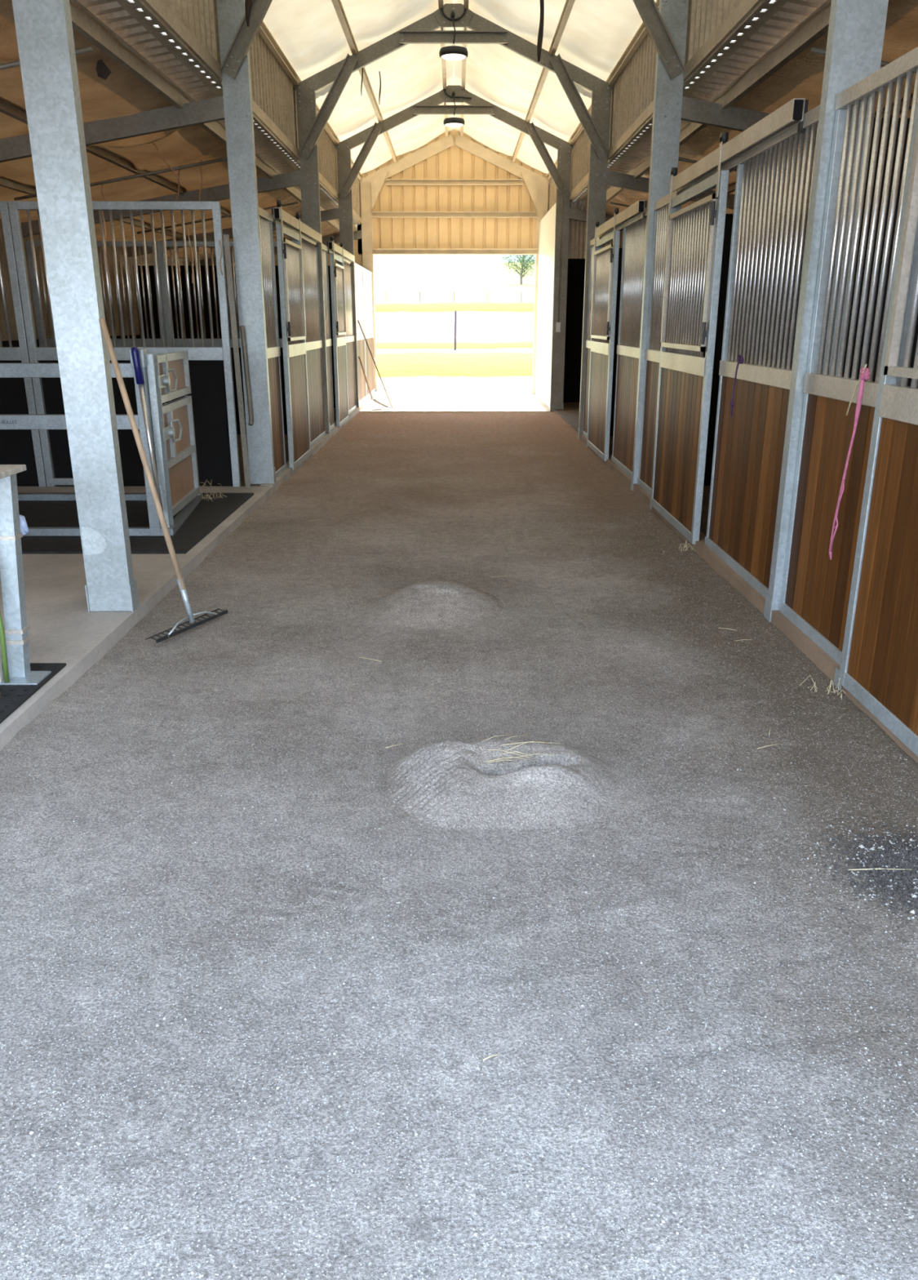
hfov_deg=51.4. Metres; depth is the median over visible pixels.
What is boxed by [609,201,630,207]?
rod
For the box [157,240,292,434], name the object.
divider
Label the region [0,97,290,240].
purlin
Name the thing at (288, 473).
kerb
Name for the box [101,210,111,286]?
twine
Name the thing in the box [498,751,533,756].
stalk
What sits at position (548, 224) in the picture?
wall
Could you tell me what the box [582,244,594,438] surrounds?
panel
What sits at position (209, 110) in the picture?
beam
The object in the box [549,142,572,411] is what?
steel column
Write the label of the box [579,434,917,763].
kerb
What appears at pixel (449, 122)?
pendant lamp
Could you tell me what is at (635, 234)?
panel
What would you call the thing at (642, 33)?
purlin
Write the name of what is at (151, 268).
wall
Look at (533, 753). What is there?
stalk
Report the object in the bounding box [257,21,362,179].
purlin
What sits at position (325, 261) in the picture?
panel
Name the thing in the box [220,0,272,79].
knee brace
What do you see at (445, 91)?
power cable
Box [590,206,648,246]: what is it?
rail
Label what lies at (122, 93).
ceiling
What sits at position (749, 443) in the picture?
panel
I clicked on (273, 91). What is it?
wall
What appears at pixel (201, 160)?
strand
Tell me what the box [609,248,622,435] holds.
wall
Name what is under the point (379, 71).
strip
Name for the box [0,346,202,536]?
gate
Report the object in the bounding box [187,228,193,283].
twine
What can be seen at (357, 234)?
rafter
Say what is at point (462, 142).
rafter
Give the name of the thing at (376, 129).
knee brace
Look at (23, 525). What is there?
cloth
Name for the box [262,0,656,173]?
ceiling
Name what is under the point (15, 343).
wall
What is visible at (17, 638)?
workbench
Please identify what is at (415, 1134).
grains
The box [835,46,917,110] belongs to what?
rail
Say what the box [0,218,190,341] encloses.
wall
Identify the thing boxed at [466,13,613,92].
rafter
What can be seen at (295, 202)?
rod
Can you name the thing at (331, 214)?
rafter
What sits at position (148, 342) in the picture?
divider
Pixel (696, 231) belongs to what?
door
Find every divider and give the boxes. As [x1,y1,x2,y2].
[0,200,46,487]
[8,200,240,487]
[25,240,167,346]
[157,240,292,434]
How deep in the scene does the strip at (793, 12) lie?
7.60 m
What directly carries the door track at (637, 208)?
attached to the rail at (639, 217)
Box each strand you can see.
[101,184,105,200]
[152,142,182,186]
[174,164,182,201]
[198,160,202,201]
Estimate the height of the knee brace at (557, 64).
1.228 m
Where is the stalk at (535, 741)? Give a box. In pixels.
[506,741,542,751]
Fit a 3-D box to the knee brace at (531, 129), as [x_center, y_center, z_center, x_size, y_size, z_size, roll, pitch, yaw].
[1.565,-8.391,16.714,0.820,1.228,0.060,0,19,0]
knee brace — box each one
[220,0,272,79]
[298,53,358,159]
[337,121,382,199]
[525,121,570,199]
[549,53,608,159]
[633,0,685,79]
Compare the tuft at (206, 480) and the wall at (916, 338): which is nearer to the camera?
the wall at (916, 338)
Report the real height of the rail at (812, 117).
0.070 m
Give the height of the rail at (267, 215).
0.070 m
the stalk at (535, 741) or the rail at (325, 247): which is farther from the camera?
the rail at (325, 247)
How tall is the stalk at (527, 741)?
0.016 m
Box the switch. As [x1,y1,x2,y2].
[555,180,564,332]
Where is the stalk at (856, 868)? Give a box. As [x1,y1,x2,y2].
[848,868,912,870]
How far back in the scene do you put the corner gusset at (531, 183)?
20.85 m
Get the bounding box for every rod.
[0,45,93,70]
[13,156,227,200]
[136,201,297,234]
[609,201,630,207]
[678,157,811,186]
[810,46,916,73]
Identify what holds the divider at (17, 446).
on the floor at (63, 629)
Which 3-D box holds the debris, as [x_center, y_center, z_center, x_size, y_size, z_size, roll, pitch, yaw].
[1.425,0.733,2.988,0.644,0.028,0.752,-3,19,-9]
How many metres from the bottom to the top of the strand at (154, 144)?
0.438 m
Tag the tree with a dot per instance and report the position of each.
(525, 262)
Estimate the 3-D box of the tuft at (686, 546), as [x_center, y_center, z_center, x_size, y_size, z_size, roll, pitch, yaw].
[1.722,-0.710,7.142,0.122,0.073,0.211,6,20,18]
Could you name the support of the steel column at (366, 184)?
on the floor at (423, 467)
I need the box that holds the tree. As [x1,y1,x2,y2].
[493,254,535,284]
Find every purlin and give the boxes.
[0,97,290,240]
[257,21,362,179]
[511,0,575,162]
[546,0,659,180]
[606,0,831,203]
[688,92,914,204]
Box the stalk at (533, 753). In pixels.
[506,753,553,759]
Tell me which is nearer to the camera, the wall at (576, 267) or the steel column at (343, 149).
the steel column at (343, 149)
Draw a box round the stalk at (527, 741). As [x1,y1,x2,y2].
[501,741,559,745]
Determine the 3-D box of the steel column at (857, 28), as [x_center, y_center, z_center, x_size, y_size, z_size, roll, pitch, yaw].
[1.902,-2.271,4.777,0.254,4.613,0.112,0,19,0]
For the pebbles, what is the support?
on the floor at (423, 467)
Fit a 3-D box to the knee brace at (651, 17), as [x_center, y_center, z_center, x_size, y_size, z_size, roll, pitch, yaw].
[1.596,-5.564,8.275,0.820,1.228,0.060,0,19,0]
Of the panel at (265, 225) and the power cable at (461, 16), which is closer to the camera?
the panel at (265, 225)
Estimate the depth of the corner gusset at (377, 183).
20.84 m
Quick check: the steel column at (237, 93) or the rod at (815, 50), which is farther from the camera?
the steel column at (237, 93)
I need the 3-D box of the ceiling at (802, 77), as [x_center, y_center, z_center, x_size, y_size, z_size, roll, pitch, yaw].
[4.113,-5.258,10.814,3.550,0.777,22.320,0,19,0]
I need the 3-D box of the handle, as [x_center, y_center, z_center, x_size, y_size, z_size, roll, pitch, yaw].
[-1.596,-5.254,18.219,0.728,1.640,0.025,-12,22,-33]
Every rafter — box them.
[20,170,300,237]
[126,208,338,257]
[189,230,361,265]
[293,13,440,92]
[334,92,444,149]
[359,133,454,185]
[453,133,550,185]
[463,92,573,149]
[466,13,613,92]
[569,208,613,222]
[607,170,808,213]
[681,96,817,145]
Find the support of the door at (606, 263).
hanging from the door track at (637, 208)
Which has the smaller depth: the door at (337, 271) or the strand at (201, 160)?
the strand at (201, 160)
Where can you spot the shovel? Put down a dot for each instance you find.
(359, 357)
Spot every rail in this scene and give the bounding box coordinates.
[258,206,316,245]
[321,243,351,263]
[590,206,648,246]
[653,104,820,210]
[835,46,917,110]
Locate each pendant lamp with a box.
[439,10,468,60]
[443,91,465,126]
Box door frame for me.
[372,248,537,254]
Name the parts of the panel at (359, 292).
rail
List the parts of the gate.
rail, rail, frame, lever, gate post, panel, panel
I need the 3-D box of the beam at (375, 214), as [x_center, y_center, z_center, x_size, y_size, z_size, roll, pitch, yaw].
[-0.100,-9.390,21.042,3.680,0.120,0.070,0,19,0]
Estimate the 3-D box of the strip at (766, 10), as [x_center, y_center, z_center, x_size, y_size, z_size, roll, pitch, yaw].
[2.096,-5.681,10.585,0.155,0.022,22.168,0,19,0]
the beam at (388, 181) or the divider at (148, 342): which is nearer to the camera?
the divider at (148, 342)
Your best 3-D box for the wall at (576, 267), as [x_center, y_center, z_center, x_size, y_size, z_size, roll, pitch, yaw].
[3.924,-6.381,19.207,3.870,3.200,0.050,0,19,0]
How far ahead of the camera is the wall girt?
7.90 m
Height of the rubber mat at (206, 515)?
0.023 m
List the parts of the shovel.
handle, blade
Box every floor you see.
[0,393,917,1279]
[0,407,336,751]
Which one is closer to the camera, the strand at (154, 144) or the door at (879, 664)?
the door at (879, 664)
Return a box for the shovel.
[358,356,388,408]
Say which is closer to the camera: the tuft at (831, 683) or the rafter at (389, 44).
the tuft at (831, 683)
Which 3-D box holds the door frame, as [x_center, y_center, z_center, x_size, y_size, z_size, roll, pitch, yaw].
[-0.100,-8.667,21.279,3.680,0.120,0.080,0,19,0]
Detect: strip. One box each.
[115,0,360,224]
[244,0,252,26]
[360,67,363,95]
[378,71,381,104]
[537,0,544,62]
[570,0,789,201]
[581,0,827,201]
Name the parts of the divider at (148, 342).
rail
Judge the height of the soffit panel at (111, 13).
0.127 m
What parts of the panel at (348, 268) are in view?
rail, frame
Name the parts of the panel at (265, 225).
rail, frame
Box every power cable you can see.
[440,8,466,30]
[444,88,471,105]
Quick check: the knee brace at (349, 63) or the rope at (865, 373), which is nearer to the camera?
the rope at (865, 373)
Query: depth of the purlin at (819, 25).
7.42 m
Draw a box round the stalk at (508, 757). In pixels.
[485,756,537,761]
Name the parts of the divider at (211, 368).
rail, rail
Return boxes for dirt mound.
[374,579,503,629]
[386,738,618,830]
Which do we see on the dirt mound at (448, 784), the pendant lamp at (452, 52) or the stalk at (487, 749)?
the stalk at (487, 749)
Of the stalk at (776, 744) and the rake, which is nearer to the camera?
the stalk at (776, 744)
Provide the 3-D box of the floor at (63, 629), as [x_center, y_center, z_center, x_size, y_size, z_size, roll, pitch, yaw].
[-3.941,-2.138,11.767,4.140,0.280,22.200,0,19,0]
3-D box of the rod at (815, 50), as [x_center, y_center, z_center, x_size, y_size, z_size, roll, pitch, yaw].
[3.674,-3.803,6.544,2.566,0.469,0.034,0,19,0]
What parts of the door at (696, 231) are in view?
rail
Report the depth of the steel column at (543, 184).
21.19 m
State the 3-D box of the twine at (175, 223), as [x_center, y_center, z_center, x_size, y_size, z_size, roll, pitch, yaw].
[-2.603,-3.588,8.791,0.033,0.481,0.009,0,19,0]
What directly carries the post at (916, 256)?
on the floor at (423, 467)
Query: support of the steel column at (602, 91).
on the floor at (423, 467)
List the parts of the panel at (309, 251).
rail, frame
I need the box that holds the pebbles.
[801,817,917,933]
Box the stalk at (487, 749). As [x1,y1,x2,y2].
[487,749,531,758]
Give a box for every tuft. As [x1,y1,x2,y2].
[199,480,223,491]
[200,490,225,501]
[679,539,696,551]
[800,675,846,699]
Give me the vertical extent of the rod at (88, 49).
0.469 m
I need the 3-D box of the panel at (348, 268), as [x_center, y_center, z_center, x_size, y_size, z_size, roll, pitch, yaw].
[-1.964,-5.308,16.776,0.055,2.540,1.880,0,19,0]
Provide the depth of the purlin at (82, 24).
7.41 m
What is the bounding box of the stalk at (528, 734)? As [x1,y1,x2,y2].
[504,733,532,740]
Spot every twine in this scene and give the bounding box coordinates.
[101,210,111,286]
[174,222,180,278]
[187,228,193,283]
[218,240,222,275]
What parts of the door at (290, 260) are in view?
rail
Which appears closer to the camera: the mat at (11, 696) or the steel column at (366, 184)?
the mat at (11, 696)
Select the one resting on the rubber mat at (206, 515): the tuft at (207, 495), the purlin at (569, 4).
the tuft at (207, 495)
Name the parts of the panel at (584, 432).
rail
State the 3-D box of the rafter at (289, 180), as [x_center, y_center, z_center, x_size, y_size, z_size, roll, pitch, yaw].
[-4.064,-5.903,12.919,3.938,0.829,0.070,0,19,0]
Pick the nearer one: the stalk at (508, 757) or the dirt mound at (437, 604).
the stalk at (508, 757)
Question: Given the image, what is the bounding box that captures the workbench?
[0,464,51,684]
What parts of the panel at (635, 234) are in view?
frame, rail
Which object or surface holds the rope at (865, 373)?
attached to the panel at (816, 593)
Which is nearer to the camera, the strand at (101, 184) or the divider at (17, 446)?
the divider at (17, 446)
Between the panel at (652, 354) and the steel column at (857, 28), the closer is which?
the steel column at (857, 28)
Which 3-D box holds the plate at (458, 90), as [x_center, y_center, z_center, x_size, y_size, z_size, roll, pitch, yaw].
[-0.085,-9.396,16.401,0.520,0.260,0.019,0,19,0]
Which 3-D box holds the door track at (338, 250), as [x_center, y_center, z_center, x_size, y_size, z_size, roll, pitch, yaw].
[-1.913,-6.309,15.602,0.085,0.153,3.290,0,19,0]
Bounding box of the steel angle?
[222,234,250,488]
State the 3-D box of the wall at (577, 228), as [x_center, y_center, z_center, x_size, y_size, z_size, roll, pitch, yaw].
[3.917,-7.417,17.199,3.886,1.000,0.024,0,19,0]
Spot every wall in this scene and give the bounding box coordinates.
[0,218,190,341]
[1,334,140,431]
[133,265,335,407]
[161,0,360,217]
[224,129,550,266]
[535,203,555,407]
[548,0,743,210]
[563,258,585,402]
[568,200,623,258]
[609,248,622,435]
[703,213,808,485]
[842,117,917,386]
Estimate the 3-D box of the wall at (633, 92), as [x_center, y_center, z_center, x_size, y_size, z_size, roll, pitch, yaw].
[2.038,-6.192,10.457,0.030,0.920,22.250,0,19,0]
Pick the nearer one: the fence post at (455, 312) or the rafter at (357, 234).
the rafter at (357, 234)
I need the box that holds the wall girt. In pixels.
[569,0,762,199]
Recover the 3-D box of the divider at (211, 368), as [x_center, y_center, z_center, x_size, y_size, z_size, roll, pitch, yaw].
[-3.143,-2.767,9.112,1.920,2.600,0.080,0,19,0]
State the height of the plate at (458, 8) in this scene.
0.260 m
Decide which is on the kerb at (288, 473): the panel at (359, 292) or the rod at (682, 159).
the panel at (359, 292)
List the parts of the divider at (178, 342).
frame, rail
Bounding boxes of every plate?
[433,3,474,26]
[439,85,469,102]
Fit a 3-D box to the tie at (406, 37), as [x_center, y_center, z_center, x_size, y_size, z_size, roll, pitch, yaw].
[-0.069,-7.736,12.234,1.400,0.135,0.060,0,19,0]
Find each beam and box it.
[0,96,224,162]
[142,0,361,223]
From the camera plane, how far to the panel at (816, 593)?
4.58 m
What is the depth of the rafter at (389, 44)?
12.33 m
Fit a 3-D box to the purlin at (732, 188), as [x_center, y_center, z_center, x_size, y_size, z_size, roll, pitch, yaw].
[3.598,-5.353,10.744,0.060,0.100,22.250,0,19,0]
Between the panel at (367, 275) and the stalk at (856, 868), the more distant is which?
the panel at (367, 275)
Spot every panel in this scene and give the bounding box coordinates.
[76,0,339,222]
[258,215,287,478]
[301,237,326,447]
[322,249,334,430]
[343,260,356,413]
[354,262,366,404]
[363,267,375,398]
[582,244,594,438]
[611,215,647,478]
[637,204,669,495]
[705,121,818,598]
[778,66,917,665]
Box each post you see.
[453,311,457,350]
[649,205,681,510]
[834,231,917,690]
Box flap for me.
[95,59,111,79]
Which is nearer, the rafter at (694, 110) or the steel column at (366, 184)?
the rafter at (694, 110)
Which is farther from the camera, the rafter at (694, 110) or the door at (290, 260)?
the door at (290, 260)
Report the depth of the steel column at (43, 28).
4.88 m
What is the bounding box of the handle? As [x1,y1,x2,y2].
[357,320,392,408]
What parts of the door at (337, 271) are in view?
rail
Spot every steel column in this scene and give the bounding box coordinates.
[11,0,139,612]
[216,0,275,484]
[296,82,330,434]
[336,142,359,407]
[360,178,377,394]
[532,178,548,394]
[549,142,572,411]
[577,82,611,439]
[631,0,688,490]
[764,0,888,622]
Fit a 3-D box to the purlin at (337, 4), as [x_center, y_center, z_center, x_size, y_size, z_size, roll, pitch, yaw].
[-1.342,-6.911,10.204,0.060,0.100,22.250,0,19,0]
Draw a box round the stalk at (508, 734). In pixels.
[483,733,514,741]
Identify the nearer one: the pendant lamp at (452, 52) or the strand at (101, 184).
the strand at (101, 184)
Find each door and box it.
[275,200,311,470]
[329,235,348,427]
[586,208,620,461]
[650,132,729,544]
[838,94,917,756]
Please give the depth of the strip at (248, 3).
7.93 m
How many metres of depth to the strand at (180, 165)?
11.12 m
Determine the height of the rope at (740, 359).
0.388 m
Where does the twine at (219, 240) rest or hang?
attached to the divider at (211, 368)
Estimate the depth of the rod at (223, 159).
10.76 m
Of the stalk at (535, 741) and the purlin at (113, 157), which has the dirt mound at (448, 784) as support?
the stalk at (535, 741)
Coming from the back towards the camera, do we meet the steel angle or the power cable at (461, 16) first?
the power cable at (461, 16)
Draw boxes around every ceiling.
[0,0,338,261]
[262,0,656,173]
[605,0,917,216]
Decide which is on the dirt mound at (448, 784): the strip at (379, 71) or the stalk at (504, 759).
the stalk at (504, 759)
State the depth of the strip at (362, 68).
12.86 m
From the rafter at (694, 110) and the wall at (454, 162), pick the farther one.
the wall at (454, 162)
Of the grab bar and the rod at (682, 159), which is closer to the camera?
the grab bar
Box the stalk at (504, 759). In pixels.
[488,759,517,762]
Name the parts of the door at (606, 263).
rail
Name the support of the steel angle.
on the floor at (63, 629)
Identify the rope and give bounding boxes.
[729,354,744,416]
[829,364,870,559]
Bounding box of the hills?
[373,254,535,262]
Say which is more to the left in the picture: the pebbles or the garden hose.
the garden hose
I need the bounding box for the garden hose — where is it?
[0,612,8,683]
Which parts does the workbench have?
timber leg, leg, plate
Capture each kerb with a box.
[260,391,377,493]
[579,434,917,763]
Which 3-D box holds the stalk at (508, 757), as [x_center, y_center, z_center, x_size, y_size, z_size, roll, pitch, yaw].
[0.196,0.449,3.594,0.199,0.021,0.003,-1,19,-3]
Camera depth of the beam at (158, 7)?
7.99 m
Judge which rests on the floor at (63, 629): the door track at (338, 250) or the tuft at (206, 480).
the tuft at (206, 480)
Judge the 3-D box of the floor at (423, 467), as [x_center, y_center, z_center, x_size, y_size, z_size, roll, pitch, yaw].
[1.963,-2.146,11.838,7.850,0.250,23.000,0,19,0]
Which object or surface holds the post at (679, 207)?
on the floor at (423, 467)
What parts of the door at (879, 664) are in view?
rail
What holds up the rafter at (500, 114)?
attached to the steel column at (565, 149)
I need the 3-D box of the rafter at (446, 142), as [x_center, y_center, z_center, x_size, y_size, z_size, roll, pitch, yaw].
[-1.145,-10.392,20.757,2.120,1.114,0.070,0,19,0]
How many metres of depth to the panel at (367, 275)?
20.82 m
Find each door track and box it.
[271,207,322,246]
[326,241,355,265]
[595,200,647,239]
[669,97,808,195]
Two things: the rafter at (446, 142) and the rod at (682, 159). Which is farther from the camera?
the rafter at (446, 142)
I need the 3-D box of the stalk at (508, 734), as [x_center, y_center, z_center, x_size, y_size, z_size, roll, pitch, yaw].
[0.140,0.383,3.733,0.191,0.018,0.003,-12,22,-32]
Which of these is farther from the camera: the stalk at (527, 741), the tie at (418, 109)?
the tie at (418, 109)
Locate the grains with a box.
[0,513,917,1279]
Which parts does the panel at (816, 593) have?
frame, rail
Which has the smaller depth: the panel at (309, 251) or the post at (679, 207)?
the post at (679, 207)
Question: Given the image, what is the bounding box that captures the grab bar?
[240,325,253,425]
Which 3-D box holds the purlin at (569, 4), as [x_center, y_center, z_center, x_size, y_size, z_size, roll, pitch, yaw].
[1.218,-6.914,10.212,0.060,0.100,22.250,0,19,0]
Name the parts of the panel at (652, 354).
frame, rail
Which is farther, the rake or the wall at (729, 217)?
the wall at (729, 217)
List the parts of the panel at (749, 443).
frame, rail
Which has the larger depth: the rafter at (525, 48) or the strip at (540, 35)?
the rafter at (525, 48)
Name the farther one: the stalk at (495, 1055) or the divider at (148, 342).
the divider at (148, 342)
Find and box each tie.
[399,30,508,44]
[413,105,494,114]
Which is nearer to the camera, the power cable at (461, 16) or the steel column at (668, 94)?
the steel column at (668, 94)
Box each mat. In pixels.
[0,662,66,723]
[17,493,253,554]
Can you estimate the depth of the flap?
7.11 m
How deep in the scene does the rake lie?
5.14 m
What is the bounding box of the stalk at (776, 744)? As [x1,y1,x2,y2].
[757,743,781,749]
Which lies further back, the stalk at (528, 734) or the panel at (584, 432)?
the panel at (584, 432)
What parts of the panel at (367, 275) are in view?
rail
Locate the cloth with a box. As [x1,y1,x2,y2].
[18,514,29,535]
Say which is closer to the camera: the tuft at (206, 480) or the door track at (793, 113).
the door track at (793, 113)
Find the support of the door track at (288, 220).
attached to the rail at (267, 215)
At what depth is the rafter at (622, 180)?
12.83 m
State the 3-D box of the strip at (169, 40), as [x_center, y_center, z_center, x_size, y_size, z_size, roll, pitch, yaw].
[-2.219,-5.676,10.571,0.155,0.022,22.168,0,19,0]
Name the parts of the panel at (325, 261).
rail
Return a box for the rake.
[98,317,227,643]
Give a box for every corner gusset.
[371,172,387,208]
[521,172,537,209]
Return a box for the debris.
[808,812,917,933]
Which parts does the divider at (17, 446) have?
rail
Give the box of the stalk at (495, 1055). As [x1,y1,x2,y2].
[482,1053,497,1061]
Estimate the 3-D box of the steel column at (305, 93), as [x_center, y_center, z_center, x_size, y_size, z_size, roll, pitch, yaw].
[-2.010,-5.094,13.203,0.254,4.613,0.112,0,19,0]
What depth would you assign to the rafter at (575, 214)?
17.04 m
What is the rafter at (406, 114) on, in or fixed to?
attached to the steel column at (343, 149)

